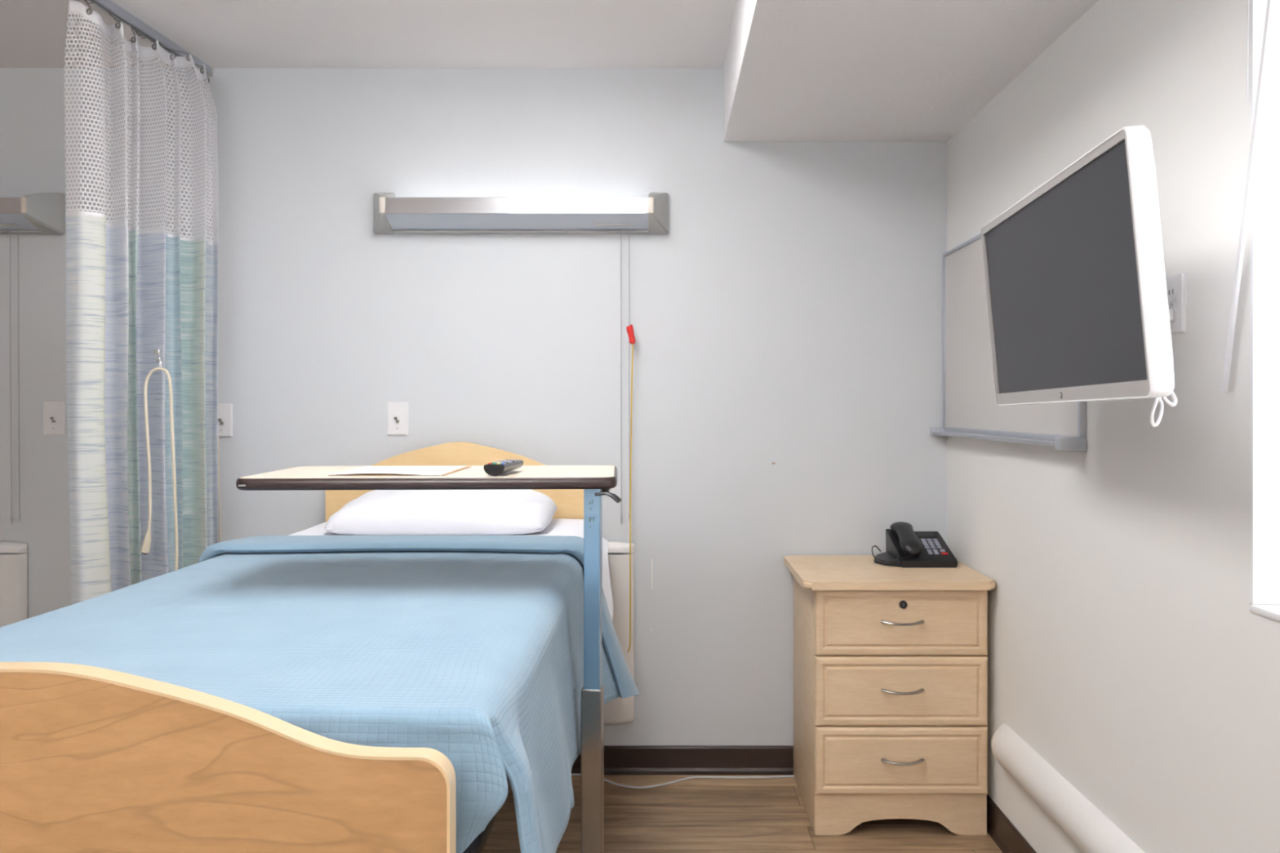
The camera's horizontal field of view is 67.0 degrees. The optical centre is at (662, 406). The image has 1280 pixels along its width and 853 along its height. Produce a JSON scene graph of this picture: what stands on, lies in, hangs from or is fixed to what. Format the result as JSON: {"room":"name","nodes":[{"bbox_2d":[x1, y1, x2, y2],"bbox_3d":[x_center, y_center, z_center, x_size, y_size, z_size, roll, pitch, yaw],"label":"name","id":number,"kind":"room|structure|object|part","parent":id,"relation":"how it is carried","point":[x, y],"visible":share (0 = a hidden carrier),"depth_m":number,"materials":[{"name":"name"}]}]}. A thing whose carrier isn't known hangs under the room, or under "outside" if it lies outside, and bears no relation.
{"room":"hospital room","nodes":[
{"label":"hospital room","id":0,"kind":"room"},
{"bbox_2d":[0,0,736,67],"bbox_3d":[-1.508,-1.222,0.825,5.425,0.100,5.490,0,0,0],"label":"ceiling","id":1,"kind":"structure","parent":0,"point":[220,33],"depth_m":3.04,"materials":[{"name":"paint"}]},
{"bbox_2d":[87,0,213,77],"bbox_3d":[-1.617,-1.156,1.775,0.062,0.032,3.151,0,0,1],"label":"track","id":2,"kind":"object","parent":1,"relation":"attached to","point":[127,19],"visible":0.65,"depth_m":2.96,"materials":[{"name":"metal"}]},
{"bbox_2d":[64,0,217,604],"bbox_3d":[-1.527,-0.059,2.964,0.174,2.179,0.640,0,0,6],"label":"privacy curtain","id":3,"kind":"object","parent":2,"relation":"hanging from","point":[131,293],"visible":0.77,"depth_m":2.91,"materials":[{"name":"fabric"}]},
{"bbox_3d":[-1.530,-0.810,2.953,0.149,0.552,0.618,0,0,12],"label":"panel","id":4,"kind":"part","parent":3,"relation":"part of","materials":[{"name":"white fabric"}]},
{"bbox_3d":[-1.530,0.248,2.953,0.152,1.563,0.621,0,0,13],"label":"fabric panel","id":5,"kind":"part","parent":3,"relation":"part of","materials":[{"name":"fabric"}]},
{"bbox_2d":[152,349,162,368],"bbox_3d":[-1.486,-0.140,2.852,0.026,0.057,0.019,0,0,0],"label":"clip","id":6,"kind":"object","parent":3,"relation":"attached to","point":[156,352],"visible":1,"depth_m":2.85,"materials":[{"name":"silver metal"}]},
{"bbox_2d":[140,367,178,570],"bbox_3d":[-1.416,0.380,3.075,0.113,0.990,0.523,0,0,15],"label":"cord","id":7,"kind":"object","parent":6,"relation":"hanging from","point":[145,548],"visible":0.79,"depth_m":2.84,"materials":[{"name":"beige"}]},
{"bbox_2d":[0,67,946,745],"bbox_3d":[-1.508,0.049,3.460,5.425,2.442,0.220,0,0,0],"label":"wall","id":8,"kind":"structure","parent":0,"point":[786,320],"depth_m":3.35,"materials":[{"name":"grey paint"}]},
{"bbox_2d":[0,542,26,626],"bbox_3d":[-2.271,0.782,3.328,0.148,0.629,0.037,0,0,0],"label":"guard","id":9,"kind":"object","parent":8,"relation":"attached to","point":[13,567],"visible":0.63,"depth_m":3.32,"materials":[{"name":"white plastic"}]},
{"bbox_2d":[0,192,65,524],"bbox_3d":[-2.575,-0.166,3.284,1.018,1.142,0.132,0,0,0],"label":"wall lamp","id":10,"kind":"object","parent":8,"relation":"attached to","point":[41,213],"visible":1,"depth_m":3.30,"materials":[{"name":"silver metal"}]},
{"bbox_2d":[0,223,18,226],"bbox_3d":[-2.251,-0.617,3.285,0.130,0.005,0.020,0,0,0],"label":"switch plate","id":11,"kind":"object","parent":10,"relation":"attached to","point":[1,224],"depth_m":3.27,"materials":[{"name":"grey plastic"}]},
{"bbox_3d":[-2.229,-0.114,3.308,0.003,0.977,0.008,0,0,11],"label":"pull cord","id":12,"kind":"part","parent":10,"relation":"part of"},
{"bbox_3d":[-2.201,-0.118,3.308,0.003,0.967,0.008,0,0,11],"label":"pull cord","id":13,"kind":"part","parent":10,"relation":"part of","materials":[{"name":"grey"}]},
{"bbox_2d":[0,213,38,230],"bbox_3d":[-2.574,-0.622,3.287,0.877,0.042,0.118,0,0,0],"label":"diffuser","id":14,"kind":"object","parent":10,"relation":"attached to","point":[7,221],"depth_m":3.27,"materials":[{"name":"white plastic"}]},
{"bbox_3d":[-2.574,-0.601,3.333,0.877,0.010,0.034,0,0,0],"label":"rail","id":15,"kind":"part","parent":10,"relation":"part of","materials":[{"name":"grey plastic"}]},
{"bbox_2d":[43,401,65,435],"bbox_3d":[-2.105,0.042,3.344,0.074,0.116,0.012,0,0,0],"label":"wall plate","id":16,"kind":"object","parent":8,"relation":"attached to","point":[54,412],"visible":1,"depth_m":3.34,"materials":[{"name":"white plastic"}]},
{"bbox_2d":[217,403,232,437],"bbox_3d":[-1.525,0.048,3.344,0.074,0.116,0.012,0,0,0],"label":"wall plate","id":17,"kind":"object","parent":8,"relation":"attached to","point":[224,410],"visible":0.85,"depth_m":3.34,"materials":[{"name":"white plastic"}]},
{"bbox_2d":[217,435,221,542],"bbox_3d":[-1.530,0.460,3.340,0.011,0.720,0.007,0,0,0],"label":"cord","id":18,"kind":"object","parent":17,"relation":"hanging from","point":[218,435],"visible":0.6,"depth_m":3.34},
{"bbox_2d":[386,401,408,435],"bbox_3d":[-0.917,0.042,3.344,0.074,0.116,0.012,0,0,0],"label":"wall plate","id":19,"kind":"object","parent":8,"relation":"attached to","point":[397,411],"visible":1,"depth_m":3.34,"materials":[{"name":"white plastic"}]},
{"bbox_2d":[373,192,668,524],"bbox_3d":[-0.487,-0.166,3.284,1.018,1.142,0.132,0,0,0],"label":"wall lamp","id":20,"kind":"object","parent":8,"relation":"attached to","point":[393,215],"visible":1,"depth_m":3.24,"materials":[{"name":"white metal"}]},
{"bbox_2d":[385,213,648,230],"bbox_3d":[-0.485,-0.622,3.287,0.877,0.042,0.118,0,0,0],"label":"diffuser","id":21,"kind":"object","parent":20,"relation":"attached to","point":[393,221],"depth_m":3.26,"materials":[{"name":"white plastic"}]},
{"bbox_3d":[-0.485,-0.601,3.333,0.877,0.010,0.034,0,0,0],"label":"rail","id":22,"kind":"part","parent":20,"relation":"part of","materials":[{"name":"grey plastic"}]},
{"bbox_2d":[595,223,633,226],"bbox_3d":[-0.163,-0.617,3.285,0.130,0.005,0.020,0,0,0],"label":"switch plate","id":23,"kind":"object","parent":20,"relation":"attached to","point":[596,224],"depth_m":3.27,"materials":[{"name":"grey plastic"}]},
{"bbox_3d":[-0.141,-0.114,3.308,0.003,0.977,0.008,0,0,11],"label":"pull cord","id":24,"kind":"part","parent":20,"relation":"part of","materials":[{"name":"white"}]},
{"bbox_3d":[-0.113,-0.118,3.308,0.003,0.967,0.008,0,0,11],"label":"pull cord","id":25,"kind":"part","parent":20,"relation":"part of","materials":[{"name":"white"}]},
{"bbox_2d":[626,324,635,652],"bbox_3d":[-0.106,0.276,3.284,0.032,1.111,0.034,0,0,0],"label":"pull cord","id":26,"kind":"object","parent":20,"relation":"hanging from","point":[630,331],"visible":1,"depth_m":3.28,"materials":[{"name":"fabric"}]},
{"bbox_3d":[-0.106,-0.246,3.290,0.032,0.068,0.023,0,0,0],"label":"handle","id":27,"kind":"part","parent":26,"relation":"part of","materials":[{"name":"red plastic"}]},
{"bbox_2d":[604,542,634,724],"bbox_3d":[-0.172,0.782,3.328,0.147,0.629,0.037,0,0,0],"label":"guard","id":28,"kind":"object","parent":8,"relation":"attached to","point":[620,710],"visible":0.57,"depth_m":3.32,"materials":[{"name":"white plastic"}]},
{"bbox_2d":[571,745,793,774],"bbox_3d":[-1.508,1.222,3.342,4.985,0.096,0.016,0,0,0],"label":"baseboard","id":29,"kind":"structure","parent":8,"relation":"attached to","point":[618,759],"depth_m":3.34,"materials":[{"name":"plastic"}]},
{"bbox_2d":[481,774,1002,852],"bbox_3d":[-1.508,1.320,0.825,5.425,0.100,5.490,0,0,0],"label":"floor","id":30,"kind":"structure","parent":0,"point":[695,815],"depth_m":2.94,"materials":[{"name":"wood"}]},
{"bbox_2d":[0,441,583,852],"bbox_3d":[-0.710,0.695,2.164,0.964,1.150,2.251,0,0,0],"label":"hospital bed","id":31,"kind":"object","parent":30,"relation":"on","point":[93,759],"visible":0.55,"depth_m":1.04,"materials":[{"name":"brown wood"}]},
{"bbox_3d":[-0.710,0.578,1.054,0.958,0.585,0.027,0,0,0],"label":"footboard","id":32,"kind":"part","parent":31,"relation":"part of","materials":[{"name":"brown wood"}]},
{"bbox_3d":[-0.690,0.470,3.276,0.894,0.700,0.028,0,0,0],"label":"headboard","id":33,"kind":"part","parent":31,"relation":"part of","materials":[{"name":"brown wood"}]},
{"bbox_2d":[462,776,507,852],"bbox_3d":[-0.675,0.480,2.213,0.900,0.180,2.077,0,0,0],"label":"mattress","id":34,"kind":"object","parent":31,"relation":"on","point":[472,848],"visible":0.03,"depth_m":1.20,"materials":[{"name":"fabric"}]},
{"bbox_2d":[0,534,639,852],"bbox_3d":[-0.643,0.560,1.885,1.164,0.435,1.543,0,0,0],"label":"coverlet","id":35,"kind":"object","parent":34,"relation":"on","point":[468,649],"visible":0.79,"depth_m":1.57,"materials":[{"name":"blue fabric"}]},
{"bbox_2d":[288,518,613,620],"bbox_3d":[-0.662,0.511,2.797,1.032,0.280,0.895,0,0,0],"label":"sheet","id":36,"kind":"object","parent":34,"relation":"on","point":[557,526],"visible":0.17,"depth_m":2.97,"materials":[{"name":"white fabric"}]},
{"bbox_2d":[324,488,557,535],"bbox_3d":[-0.668,0.314,3.000,0.664,0.136,0.433,0,0,0],"label":"pillow","id":37,"kind":"object","parent":36,"relation":"on","point":[516,511],"visible":0.78,"depth_m":2.81,"materials":[{"name":"white fabric"}]},
{"bbox_3d":[-0.690,0.640,2.185,0.840,0.060,2.130,0,0,0],"label":"frame","id":38,"kind":"part","parent":31,"relation":"part of","materials":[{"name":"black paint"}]},
{"bbox_2d":[235,465,621,852],"bbox_3d":[-0.473,0.706,2.010,0.783,1.128,0.720,0,0,0],"label":"table","id":39,"kind":"object","parent":30,"relation":"on","point":[596,481],"visible":0.99,"depth_m":1.98,"materials":[{"name":"beige laminate"}]},
{"bbox_2d":[328,466,471,475],"bbox_3d":[-0.567,0.138,2.117,0.242,0.007,0.290,0,0,0],"label":"booklet","id":40,"kind":"object","parent":39,"relation":"on","point":[368,470],"visible":1,"depth_m":2.08,"materials":[{"name":"white paper"}]},
{"bbox_3d":[-0.478,0.153,2.115,0.758,0.023,0.406,0,0,-3],"label":"edge moulding","id":41,"kind":"part","parent":39,"relation":"part of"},
{"bbox_2d":[483,459,523,475],"bbox_3d":[-0.332,0.128,2.040,0.043,0.026,0.170,0,0,6],"label":"remote control","id":42,"kind":"object","parent":39,"relation":"on","point":[498,468],"visible":1,"depth_m":1.97,"materials":[{"name":"black plastic"}]},
{"bbox_3d":[-0.136,0.175,2.070,0.044,0.014,0.100,0,0,0],"label":"support plate","id":43,"kind":"part","parent":39,"relation":"part of","materials":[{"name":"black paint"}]},
{"bbox_3d":[-0.108,0.180,1.924,0.054,0.022,0.018,0,0,21],"label":"height lever","id":44,"kind":"part","parent":39,"relation":"part of","materials":[{"name":"black plastic"}]},
{"bbox_2d":[571,773,794,788],"bbox_3d":[0.060,1.266,3.273,0.879,0.007,0.121,0,0,0],"label":"cable","id":45,"kind":"object","parent":30,"relation":"on","point":[572,774],"visible":0.81,"depth_m":3.30,"materials":[{"name":"plastic"}]},
{"bbox_2d":[783,555,995,835],"bbox_3d":[0.697,0.891,3.076,0.564,0.758,0.514,0,0,0],"label":"nightstand","id":46,"kind":"object","parent":30,"relation":"on","point":[891,663],"visible":0.94,"depth_m":2.85,"materials":[{"name":"brown wood"}]},
{"bbox_3d":[0.460,0.903,3.102,0.018,0.733,0.461,0,0,0],"label":"panel","id":47,"kind":"part","parent":46,"relation":"part of","materials":[{"name":"brown wood"}]},
{"bbox_3d":[0.707,1.046,2.860,0.509,0.200,0.020,0,0,0],"label":"drawer","id":48,"kind":"part","parent":46,"relation":"part of","materials":[{"name":"brown wood"}]},
{"bbox_3d":[0.707,0.841,2.860,0.509,0.205,0.020,0,0,0],"label":"drawer","id":49,"kind":"part","parent":46,"relation":"part of","materials":[{"name":"brown wood"}]},
{"bbox_3d":[0.707,0.636,2.860,0.509,0.198,0.020,0,0,0],"label":"drawer","id":50,"kind":"part","parent":46,"relation":"part of","materials":[{"name":"brown wood"}]},
{"bbox_3d":[0.707,1.041,2.836,0.129,0.012,0.034,0,0,0],"label":"handle","id":51,"kind":"part","parent":46,"relation":"part of","materials":[{"name":"silver metal"}]},
{"bbox_3d":[0.707,0.836,2.836,0.129,0.012,0.034,0,0,0],"label":"handle","id":52,"kind":"part","parent":46,"relation":"part of","materials":[{"name":"silver metal"}]},
{"bbox_3d":[0.707,0.634,2.836,0.129,0.012,0.034,0,0,0],"label":"handle","id":53,"kind":"part","parent":46,"relation":"part of","materials":[{"name":"silver metal"}]},
{"bbox_2d":[871,521,957,567],"bbox_3d":[0.815,0.449,3.175,0.250,0.126,0.205,0,0,0],"label":"telephone","id":54,"kind":"object","parent":46,"relation":"on","point":[905,547],"visible":1,"depth_m":3.13,"materials":[{"name":"black plastic"}]},
{"bbox_3d":[0.728,0.483,3.146,0.075,0.041,0.168,0,0,-22],"label":"cord","id":55,"kind":"part","parent":54,"relation":"part of","materials":[{"name":"black plastic"}]},
{"bbox_2d":[903,551,919,557],"bbox_3d":[0.802,0.466,3.109,0.056,0.039,0.056,0,0,0],"label":"mouthpiece","id":56,"kind":"object","parent":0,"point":[906,553],"depth_m":3.09,"materials":[{"name":"black plastic"}]},
{"bbox_2d":[946,0,1279,852],"bbox_3d":[1.095,0.049,0.825,0.220,2.442,5.050,0,0,0],"label":"wall","id":57,"kind":"structure","parent":0,"point":[1126,649],"depth_m":1.97,"materials":[{"name":"white paint"}]},
{"bbox_2d":[724,0,1098,142],"bbox_3d":[0.599,-1.044,0.825,0.772,0.255,5.050,0,0,0],"label":"soffit","id":58,"kind":"object","parent":57,"relation":"attached to","point":[795,70],"depth_m":2.60,"materials":[{"name":"paint"}]},
{"bbox_2d":[929,234,1086,451],"bbox_3d":[0.954,-0.211,2.793,0.062,0.631,1.104,0,0,0],"label":"whiteboard","id":59,"kind":"object","parent":57,"relation":"attached to","point":[971,410],"visible":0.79,"depth_m":3.00,"materials":[{"name":"ceramic"}]},
{"bbox_2d":[929,427,947,436],"bbox_3d":[0.954,0.088,3.332,0.061,0.032,0.018,0,0,0],"label":"end cap","id":60,"kind":"object","parent":59,"relation":"on","point":[932,430],"depth_m":3.32,"materials":[{"name":"metal"}]},
{"bbox_2d":[933,429,1054,446],"bbox_3d":[0.957,0.087,2.801,0.055,0.018,1.052,0,0,0],"label":"tray","id":61,"kind":"object","parent":59,"relation":"on","point":[1033,437],"depth_m":2.67,"materials":[{"name":"metal"}]},
{"bbox_2d":[1054,436,1086,451],"bbox_3d":[0.954,0.088,2.260,0.061,0.032,0.038,0,0,0],"label":"end cap","id":62,"kind":"object","parent":59,"relation":"on","point":[1061,443],"depth_m":2.24,"materials":[{"name":"metal"}]},
{"bbox_2d":[986,794,1036,852],"bbox_3d":[0.977,1.222,0.817,0.016,0.096,5.033,0,0,0],"label":"baseboard","id":63,"kind":"structure","parent":57,"relation":"attached to","point":[1000,828],"depth_m":2.77,"materials":[{"name":"plastic"}]},
{"bbox_2d":[991,723,1145,852],"bbox_3d":[0.962,0.971,0.600,0.046,0.122,4.400,0,0,0],"label":"guard","id":64,"kind":"object","parent":57,"relation":"attached to","point":[1085,824],"visible":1,"depth_m":2.32,"materials":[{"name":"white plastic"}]},
{"bbox_2d":[980,124,1174,405],"bbox_3d":[0.845,-0.213,1.828,0.265,0.423,0.790,0,0,3],"label":"television","id":65,"kind":"object","parent":57,"relation":"attached to","point":[1074,269],"visible":1,"depth_m":1.66,"materials":[{"name":"white plastic"}]},
{"bbox_2d":[1150,391,1177,426],"bbox_3d":[0.785,0.003,1.515,0.027,0.059,0.036,0,0,0],"label":"cable loop","id":66,"kind":"object","parent":65,"relation":"hanging from","point":[1172,394],"visible":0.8,"depth_m":1.53,"materials":[{"name":"white plastic"}]},
{"bbox_2d":[1165,271,1186,335],"bbox_3d":[0.980,-0.196,1.856,0.009,0.116,0.074,0,0,0],"label":"wall plate","id":67,"kind":"object","parent":57,"relation":"attached to","point":[1175,283],"visible":0.76,"depth_m":1.84,"materials":[{"name":"white plastic"}]},
{"bbox_2d":[1168,308,1173,321],"bbox_3d":[0.921,-0.167,1.890,0.140,0.040,0.043,0,0,44],"label":"plug","id":68,"kind":"object","parent":67,"relation":"attached to","point":[1171,310],"visible":0.09,"depth_m":1.84,"materials":[{"name":"white plastic"}]},
{"bbox_2d":[1167,285,1177,301],"bbox_3d":[0.977,-0.217,1.856,0.003,0.029,0.033,0,0,0],"label":"socket","id":69,"kind":"object","parent":67,"relation":"attached to","point":[1171,290],"depth_m":1.85,"materials":[{"name":"white plastic"}]},
{"bbox_2d":[1169,307,1177,323],"bbox_3d":[0.978,-0.175,1.856,0.003,0.029,0.033,0,0,0],"label":"socket","id":70,"kind":"object","parent":67,"relation":"attached to","point":[1175,321],"depth_m":1.84,"materials":[{"name":"white plastic"}]},
{"bbox_2d":[1221,0,1273,391],"bbox_3d":[1.026,-0.437,0.969,0.139,0.824,1.417,0,0,0],"label":"window blind","id":71,"kind":"object","parent":57,"relation":"attached to","point":[1224,387],"visible":1,"depth_m":1.60,"materials":[{"name":"fabric"}]},
{"bbox_3d":[1.004,-0.658,1.612,0.055,0.296,0.003,0,0,15],"label":"lift cord","id":72,"kind":"part","parent":71,"relation":"part of","materials":[{"name":"fabric"}]},
{"bbox_2d":[1249,604,1279,622],"bbox_3d":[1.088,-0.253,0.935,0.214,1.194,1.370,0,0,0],"label":"window sill","id":73,"kind":"structure","parent":57,"relation":"in","point":[1272,611],"depth_m":1.58,"materials":[{"name":"white paint"}]},
{"bbox_2d":[1250,0,1279,604],"bbox_3d":[1.064,-0.260,0.935,0.160,1.179,1.369,0,0,0],"label":"window","id":74,"kind":"structure","parent":57,"relation":"attached to","point":[1265,186],"depth_m":1.61,"materials":[{"name":"white"}]}
]}

